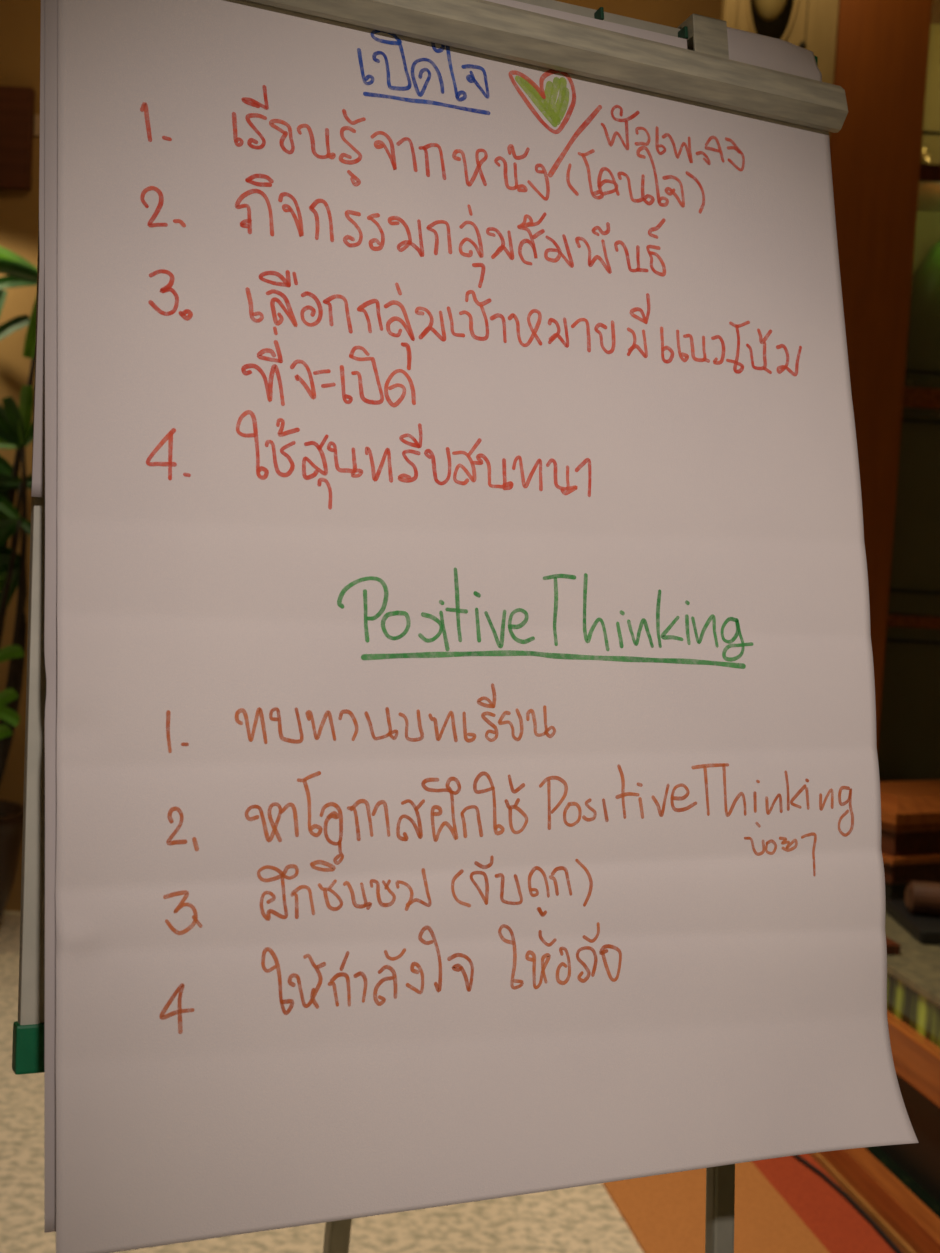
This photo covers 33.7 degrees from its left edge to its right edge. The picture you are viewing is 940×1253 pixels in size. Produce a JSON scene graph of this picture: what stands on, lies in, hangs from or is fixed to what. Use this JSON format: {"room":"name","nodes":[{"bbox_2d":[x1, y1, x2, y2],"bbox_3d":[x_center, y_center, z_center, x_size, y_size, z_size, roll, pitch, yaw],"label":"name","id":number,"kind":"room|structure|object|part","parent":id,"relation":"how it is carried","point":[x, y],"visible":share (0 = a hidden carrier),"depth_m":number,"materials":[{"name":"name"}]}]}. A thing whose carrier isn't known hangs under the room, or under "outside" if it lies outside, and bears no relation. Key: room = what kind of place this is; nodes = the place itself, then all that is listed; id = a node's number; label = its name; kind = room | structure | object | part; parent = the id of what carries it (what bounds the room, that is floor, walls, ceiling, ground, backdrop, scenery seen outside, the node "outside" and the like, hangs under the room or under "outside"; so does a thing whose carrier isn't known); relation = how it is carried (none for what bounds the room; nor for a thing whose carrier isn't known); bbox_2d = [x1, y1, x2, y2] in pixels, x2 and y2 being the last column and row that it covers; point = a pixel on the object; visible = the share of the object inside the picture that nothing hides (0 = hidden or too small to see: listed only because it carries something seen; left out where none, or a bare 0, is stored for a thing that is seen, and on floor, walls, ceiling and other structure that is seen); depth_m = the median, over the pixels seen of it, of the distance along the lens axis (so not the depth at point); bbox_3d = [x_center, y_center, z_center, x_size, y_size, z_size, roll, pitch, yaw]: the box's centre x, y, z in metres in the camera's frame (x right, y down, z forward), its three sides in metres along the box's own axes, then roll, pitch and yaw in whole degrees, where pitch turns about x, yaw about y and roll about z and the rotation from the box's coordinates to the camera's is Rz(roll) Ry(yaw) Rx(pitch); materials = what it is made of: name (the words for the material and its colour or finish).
{"room":"meeting room","nodes":[
{"label":"meeting room","id":0,"kind":"room"},
{"bbox_2d":[0,800,22,921],"bbox_3d":[-1.690,0.811,5.139,0.430,0.415,0.430,3,3,0],"label":"pot","id":1,"kind":"object","parent":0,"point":[11,813],"depth_m":5.09,"materials":[{"name":"ceramic"}]},
{"bbox_2d":[0,911,643,1252],"bbox_3d":[-0.079,1.362,1.579,6.000,0.100,8.000,3,3,0],"label":"floor","id":2,"kind":"structure","parent":0,"point":[581,1219],"depth_m":3.19,"materials":[{"name":"carpet"}]},
{"bbox_2d":[0,246,36,921],"bbox_3d":[-1.611,-0.122,5.076,0.663,2.291,0.429,5,3,22],"label":"palm","id":3,"kind":"object","parent":2,"relation":"on","point":[16,428],"visible":0.73,"depth_m":5.07,"materials":[{"name":"plant"}]},
{"bbox_3d":[-1.576,-1.026,5.146,0.072,0.195,0.012,2,3,-17],"label":"blade","id":4,"kind":"part","parent":3,"relation":"part of","materials":[{"name":"green plant"}]},
{"bbox_3d":[-1.554,-0.288,5.008,0.198,0.136,0.011,3,3,-13],"label":"blade","id":5,"kind":"part","parent":3,"relation":"part of","materials":[{"name":"green plant"}]},
{"bbox_3d":[-1.569,-0.408,5.140,0.205,0.152,0.014,5,3,23],"label":"blade","id":6,"kind":"part","parent":3,"relation":"part of","materials":[{"name":"green plant"}]},
{"bbox_3d":[-1.537,-0.239,5.097,0.163,0.065,0.012,4,3,12],"label":"blade","id":7,"kind":"part","parent":3,"relation":"part of","materials":[{"name":"green plant"}]},
{"bbox_3d":[-1.564,-0.210,5.082,0.208,0.060,0.011,3,3,-1],"label":"blade","id":8,"kind":"part","parent":3,"relation":"part of","materials":[{"name":"green plant"}]},
{"bbox_3d":[-1.555,-0.173,5.082,0.190,0.100,0.010,3,3,-2],"label":"blade","id":9,"kind":"part","parent":3,"relation":"part of","materials":[{"name":"green plant"}]},
{"bbox_3d":[-1.536,-0.145,5.102,0.157,0.148,0.012,4,3,13],"label":"blade","id":10,"kind":"part","parent":3,"relation":"part of","materials":[{"name":"green plant"}]},
{"bbox_3d":[-1.517,-0.113,5.094,0.116,0.204,0.013,4,3,7],"label":"blade","id":11,"kind":"part","parent":3,"relation":"part of","materials":[{"name":"green plant"}]},
{"bbox_3d":[-1.556,-0.334,5.058,0.209,0.074,0.009,4,3,17],"label":"blade","id":12,"kind":"part","parent":3,"relation":"part of","materials":[{"name":"green plant"}]},
{"bbox_3d":[-1.530,-0.263,5.013,0.149,0.180,0.011,2,3,-14],"label":"blade","id":13,"kind":"part","parent":3,"relation":"part of","materials":[{"name":"green plant"}]},
{"bbox_3d":[-1.572,-0.478,5.083,0.197,0.054,0.011,3,3,-9],"label":"blade","id":14,"kind":"part","parent":3,"relation":"part of","materials":[{"name":"green plant"}]},
{"bbox_3d":[-1.539,-0.634,5.029,0.183,0.098,0.011,3,3,-7],"label":"blade","id":15,"kind":"part","parent":3,"relation":"part of","materials":[{"name":"green plant"}]},
{"bbox_3d":[-1.536,-0.398,5.042,0.175,0.107,0.014,4,3,15],"label":"blade","id":16,"kind":"part","parent":3,"relation":"part of","materials":[{"name":"green plant"}]},
{"bbox_3d":[-1.594,-0.441,5.084,0.239,0.094,0.011,3,3,-8],"label":"blade","id":17,"kind":"part","parent":3,"relation":"part of","materials":[{"name":"green plant"}]},
{"bbox_3d":[-1.542,-0.595,5.054,0.180,0.055,0.011,4,3,8],"label":"blade","id":18,"kind":"part","parent":3,"relation":"part of","materials":[{"name":"green plant"}]},
{"bbox_3d":[-1.590,0.149,5.049,0.220,1.006,0.040,3,3,0],"label":"stem","id":19,"kind":"part","parent":3,"relation":"part of","materials":[{"name":"green plant"}]},
{"bbox_3d":[-1.599,0.083,5.146,0.196,1.125,0.048,3,3,0],"label":"stem","id":20,"kind":"part","parent":3,"relation":"part of","materials":[{"name":"green plant"}]},
{"bbox_3d":[-1.556,-0.534,5.099,0.176,0.129,0.016,3,3,0],"label":"blade","id":21,"kind":"part","parent":3,"relation":"part of","materials":[{"name":"green plant"}]},
{"bbox_2d":[0,645,23,764],"bbox_3d":[-1.506,0.523,4.696,0.235,1.063,0.142,1,4,-38],"label":"leaf","id":22,"kind":"object","parent":3,"relation":"attached to","point":[7,714],"visible":1,"depth_m":4.71,"materials":[{"name":"green plant"}]},
{"bbox_3d":[-1.468,0.684,4.726,0.030,0.742,0.139,4,3,18],"label":"stem","id":23,"kind":"part","parent":22,"relation":"part of","materials":[{"name":"plant"}]},
{"bbox_3d":[-1.507,-0.662,4.998,0.126,0.158,0.080,3,3,0],"label":"blade","id":24,"kind":"part","parent":3,"relation":"part of","materials":[{"name":"green plant"}]},
{"bbox_3d":[-1.471,-0.662,5.000,0.030,0.157,0.092,5,4,31],"label":"blade","id":25,"kind":"part","parent":3,"relation":"part of","materials":[{"name":"green plant"}]},
{"bbox_3d":[-1.534,0.030,5.091,0.138,1.245,0.046,3,3,0],"label":"stem","id":26,"kind":"part","parent":3,"relation":"part of","materials":[{"name":"green plant"}]},
{"bbox_3d":[-1.541,0.220,5.106,0.146,0.867,0.040,3,3,0],"label":"stem","id":27,"kind":"part","parent":3,"relation":"part of","materials":[{"name":"green plant"}]},
{"bbox_3d":[-1.529,-0.979,5.134,0.162,0.115,0.010,4,3,5],"label":"blade","id":28,"kind":"part","parent":3,"relation":"part of","materials":[{"name":"green plant"}]},
{"bbox_3d":[-1.490,-1.121,5.074,0.232,0.067,0.010,4,3,11],"label":"blade","id":29,"kind":"part","parent":3,"relation":"part of","materials":[{"name":"green plant"}]},
{"bbox_3d":[-1.500,-1.155,5.024,0.254,0.064,0.011,3,3,-12],"label":"blade","id":30,"kind":"part","parent":3,"relation":"part of","materials":[{"name":"green plant"}]},
{"bbox_3d":[-1.493,-1.165,5.063,0.241,0.081,0.012,4,3,7],"label":"blade","id":31,"kind":"part","parent":3,"relation":"part of","materials":[{"name":"green plant"}]},
{"bbox_3d":[-1.501,-1.196,5.073,0.266,0.138,0.013,4,3,12],"label":"blade","id":32,"kind":"part","parent":3,"relation":"part of","materials":[{"name":"green plant"}]},
{"bbox_3d":[-1.550,-0.245,5.122,0.259,1.783,0.040,4,3,4],"label":"stem","id":33,"kind":"part","parent":3,"relation":"part of","materials":[{"name":"green plant"}]},
{"bbox_3d":[-1.378,-0.271,4.990,0.191,0.146,0.019,5,4,24],"label":"blade","id":34,"kind":"part","parent":3,"relation":"part of","materials":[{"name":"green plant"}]},
{"bbox_3d":[-1.435,-0.679,5.003,0.041,0.193,0.073,2,3,-22],"label":"blade","id":35,"kind":"part","parent":3,"relation":"part of","materials":[{"name":"green plant"}]},
{"bbox_3d":[-1.381,-0.487,5.074,0.193,0.061,0.009,4,3,14],"label":"blade","id":36,"kind":"part","parent":3,"relation":"part of","materials":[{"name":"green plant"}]},
{"bbox_3d":[-1.395,-0.664,5.074,0.143,0.168,0.018,1,4,-35],"label":"blade","id":37,"kind":"part","parent":3,"relation":"part of","materials":[{"name":"green plant"}]},
{"bbox_3d":[-1.413,-0.999,5.047,0.074,0.257,0.013,2,3,-20],"label":"blade","id":38,"kind":"part","parent":3,"relation":"part of","materials":[{"name":"green plant"}]},
{"bbox_2d":[12,0,847,1252],"bbox_3d":[-0.034,0.413,1.467,0.586,1.810,1.088,3,3,0],"label":"easel","id":39,"kind":"object","parent":2,"relation":"on","point":[703,72],"visible":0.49,"depth_m":1.10,"materials":[{"name":"beige metal"}]},
{"bbox_3d":[-0.273,-0.098,0.990,0.012,0.728,0.078,2,4,-25],"label":"edge trim","id":40,"kind":"part","parent":39,"relation":"part of","materials":[{"name":"silver metal"}]},
{"bbox_2d":[31,0,44,496],"bbox_3d":[0.001,-0.249,1.097,0.604,0.352,0.041,2,4,-25],"label":"sheet","id":41,"kind":"object","parent":39,"relation":"hanging from","point":[38,470],"visible":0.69,"depth_m":0.96,"materials":[{"name":"paper"}]},
{"bbox_2d":[44,0,57,1232],"bbox_3d":[0.018,-0.038,1.052,0.604,0.767,0.164,2,4,-25],"label":"whiteboard","id":42,"kind":"object","parent":39,"relation":"hanging from","point":[51,6],"visible":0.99,"depth_m":0.92,"materials":[{"name":"paper"}]},
{"bbox_3d":[-0.118,0.437,1.602,0.028,1.686,0.809,3,3,-8],"label":"leg","id":43,"kind":"part","parent":39,"relation":"part of","materials":[{"name":"metal"}]},
{"bbox_2d":[55,0,918,1252],"bbox_3d":[0.029,-0.035,1.041,0.600,0.784,0.192,2,4,-25],"label":"sheet","id":44,"kind":"object","parent":39,"relation":"hanging from","point":[467,766],"visible":1,"depth_m":1.02,"materials":[{"name":"paper"}]},
{"bbox_2d":[485,0,686,48],"bbox_3d":[-0.052,-0.444,1.081,0.476,0.020,0.013,2,4,-25],"label":"paper pad","id":45,"kind":"object","parent":39,"relation":"attached to","point":[645,34],"visible":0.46,"depth_m":1.15,"materials":[{"name":"white paper"}]},
{"bbox_3d":[0.002,-0.460,1.127,0.605,0.013,0.012,2,4,-25],"label":"edge trim","id":46,"kind":"part","parent":39,"relation":"part of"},
{"bbox_3d":[0.196,0.564,1.226,0.020,1.502,0.152,2,4,-25],"label":"leg","id":47,"kind":"part","parent":39,"relation":"part of","materials":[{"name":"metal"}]},
{"bbox_2d":[727,27,821,81],"bbox_3d":[0.228,-0.398,1.233,0.089,0.135,0.044,2,4,-25],"label":"sheet","id":48,"kind":"object","parent":39,"relation":"attached to","point":[755,49],"visible":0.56,"depth_m":1.21,"materials":[{"name":"paper"}]},
{"bbox_2d":[602,1154,897,1252],"bbox_3d":[0.798,1.333,2.041,0.536,0.006,4.879,3,3,-10],"label":"carpet runner","id":49,"kind":"object","parent":2,"relation":"on","point":[782,1205],"visible":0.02,"depth_m":3.30,"materials":[{"name":"orange carpet"}]},
{"bbox_2d":[794,1155,902,1252],"bbox_3d":[0.858,1.266,3.150,0.040,0.010,1.850,3,3,-11],"label":"trim","id":50,"kind":"structure","parent":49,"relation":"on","point":[825,1177],"depth_m":3.36,"materials":[{"name":"black rubber"}]},
{"bbox_2d":[721,0,838,138],"bbox_3d":[0.812,-0.499,4.529,0.324,3.378,0.136,3,3,0],"label":"wall decoration","id":51,"kind":"object","parent":2,"relation":"on","point":[811,25],"visible":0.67,"depth_m":4.41,"materials":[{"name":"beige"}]},
{"bbox_2d":[753,0,786,20],"bbox_3d":[0.863,-1.855,4.446,0.112,0.230,0.070,3,3,0],"label":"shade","id":52,"kind":"object","parent":51,"relation":"hanging from","point":[763,10],"depth_m":4.44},
{"bbox_3d":[0.854,-1.694,4.435,0.200,0.980,0.050,3,3,0],"label":"panel","id":53,"kind":"part","parent":51,"relation":"part of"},
{"bbox_3d":[0.945,-1.652,4.406,0.020,0.020,0.020,3,3,0],"label":"knob","id":54,"kind":"part","parent":51,"relation":"part of","materials":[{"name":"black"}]},
{"bbox_2d":[809,913,939,1252],"bbox_3d":[1.411,1.060,3.022,0.978,0.512,3.039,3,3,-10],"label":"table","id":55,"kind":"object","parent":2,"relation":"on","point":[897,1186],"depth_m":3.32,"materials":[{"name":"orange wood"}]},
{"bbox_3d":[0.953,1.251,2.956,0.055,0.085,3.039,3,3,-10],"label":"skirting","id":56,"kind":"part","parent":55,"relation":"part of","materials":[{"name":"orange wood"}]},
{"bbox_2d":[886,937,900,954],"bbox_3d":[0.923,0.725,3.691,0.062,0.024,0.335,3,3,-10],"label":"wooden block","id":57,"kind":"object","parent":55,"relation":"on","point":[893,948],"visible":0.24,"depth_m":3.53,"materials":[{"name":"brown wood"}]},
{"bbox_3d":[1.047,1.111,2.963,0.030,0.225,3.039,3,3,-10],"label":"stone panel","id":58,"kind":"part","parent":55,"relation":"part of","materials":[{"name":"black"}]},
{"bbox_2d":[880,780,939,899],"bbox_3d":[1.253,0.584,4.307,0.550,0.275,0.370,2,4,-28],"label":"wooden box","id":59,"kind":"object","parent":55,"relation":"on","point":[910,810],"visible":0.45,"depth_m":4.08,"materials":[{"name":"brown wood"}]},
{"bbox_3d":[1.259,0.477,4.301,0.550,0.060,0.370,2,4,-28],"label":"lid","id":60,"kind":"part","parent":59,"relation":"part of","materials":[{"name":"orange wood"}]},
{"bbox_3d":[1.257,0.519,4.304,0.520,0.025,0.340,2,4,-28],"label":"lid","id":61,"kind":"part","parent":59,"relation":"part of","materials":[{"name":"orange wood"}]},
{"bbox_3d":[1.252,0.606,4.308,0.532,0.020,0.351,2,4,-28],"label":"moulding","id":62,"kind":"part","parent":59,"relation":"part of","materials":[{"name":"orange wood"}]},
{"bbox_2d":[886,899,939,944],"bbox_3d":[1.320,0.737,3.808,0.520,0.033,0.330,3,3,0],"label":"tray","id":63,"kind":"object","parent":55,"relation":"on","point":[925,929],"visible":0.71,"depth_m":3.75,"materials":[{"name":"black rubber"}]},
{"bbox_2d":[905,881,939,915],"bbox_3d":[1.315,0.682,3.780,0.491,0.080,0.080,4,3,10],"label":"roller","id":64,"kind":"object","parent":63,"relation":"on","point":[923,898],"visible":1,"depth_m":3.78,"materials":[{"name":"brown wood"}]},
{"bbox_3d":[1.050,0.850,2.946,0.055,0.087,3.039,3,3,-10],"label":"stone panel","id":65,"kind":"part","parent":55,"relation":"part of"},
{"bbox_3d":[1.030,0.943,2.949,0.085,0.100,3.039,3,3,-10],"label":"rail","id":66,"kind":"part","parent":55,"relation":"part of","materials":[{"name":"orange wood"}]},
{"bbox_2d":[829,0,931,754],"bbox_3d":[1.108,-0.496,4.616,0.265,3.400,0.280,3,3,0],"label":"pillar","id":67,"kind":"structure","parent":2,"relation":"on","point":[882,46],"depth_m":4.44,"materials":[{"name":"red wood"}]},
{"bbox_2d":[878,0,939,781],"bbox_3d":[1.911,-0.392,5.025,1.330,3.240,0.510,3,3,0],"label":"display cabinet","id":68,"kind":"object","parent":2,"relation":"on","point":[909,729],"visible":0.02,"depth_m":5.26,"materials":[{"name":"brown wood"}]},
{"bbox_3d":[1.891,0.015,4.817,1.262,0.036,0.030,3,3,0],"label":"rail","id":69,"kind":"part","parent":68,"relation":"part of","materials":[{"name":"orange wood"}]},
{"bbox_2d":[888,613,939,616],"bbox_3d":[1.903,0.002,5.062,1.240,0.020,0.420,3,3,0],"label":"shelf","id":70,"kind":"object","parent":68,"relation":"attached to","point":[909,614],"depth_m":5.22,"materials":[{"name":"brown wood"}]},
{"bbox_2d":[902,407,939,417],"bbox_3d":[1.943,-0.683,5.024,1.240,0.025,0.420,3,3,0],"label":"shelf","id":71,"kind":"object","parent":68,"relation":"attached to","point":[907,412],"depth_m":5.10,"materials":[{"name":"brown wood"}]},
{"bbox_3d":[1.931,-0.673,4.779,1.262,0.060,0.030,3,3,0],"label":"rail","id":72,"kind":"part","parent":68,"relation":"part of","materials":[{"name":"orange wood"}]},
{"bbox_2d":[904,240,939,388],"bbox_3d":[1.560,-0.998,4.997,0.350,0.560,0.350,3,3,0],"label":"vase","id":73,"kind":"object","parent":68,"relation":"on","point":[923,344],"visible":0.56,"depth_m":4.90,"materials":[{"name":"ceramic"}]},
{"bbox_2d":[920,147,932,163],"bbox_3d":[1.411,-1.453,4.882,0.096,0.100,0.096,3,3,0],"label":"jar","id":74,"kind":"object","parent":68,"relation":"on","point":[925,158],"visible":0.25,"depth_m":4.85,"materials":[{"name":"yellow glass"}]},
{"bbox_2d":[917,183,939,211],"bbox_3d":[1.982,-1.365,4.985,1.240,0.022,0.420,3,3,0],"label":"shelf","id":75,"kind":"object","parent":68,"relation":"attached to","point":[928,194],"depth_m":5.01,"materials":[{"name":"brown wood"}]},
{"bbox_3d":[1.970,-1.352,4.741,1.262,0.052,0.030,3,3,0],"label":"rail","id":76,"kind":"part","parent":68,"relation":"part of","materials":[{"name":"brown wood"}]},
{"bbox_3d":[2.018,-1.986,4.936,1.300,0.040,0.450,3,3,0],"label":"panel","id":77,"kind":"part","parent":68,"relation":"part of","materials":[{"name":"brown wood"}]},
{"bbox_2d":[0,0,721,911],"bbox_3d":[0.035,-0.603,5.425,6.000,3.400,0.100,3,3,0],"label":"wall","id":78,"kind":"structure","parent":0,"point":[20,20],"depth_m":5.33,"materials":[{"name":"beige paint"}]},
{"bbox_2d":[0,86,34,189],"bbox_3d":[-2.196,-1.705,5.295,1.398,0.335,0.050,3,3,0],"label":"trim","id":79,"kind":"structure","parent":78,"relation":"attached to","point":[17,104],"depth_m":5.27,"materials":[{"name":"brown wood"}]},
{"bbox_2d":[34,115,39,135],"bbox_3d":[-1.475,-1.717,5.310,0.033,0.070,0.015,3,3,0],"label":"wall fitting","id":80,"kind":"object","parent":78,"relation":"attached to","point":[37,117],"visible":0.53,"depth_m":5.30,"materials":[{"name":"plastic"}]}
]}

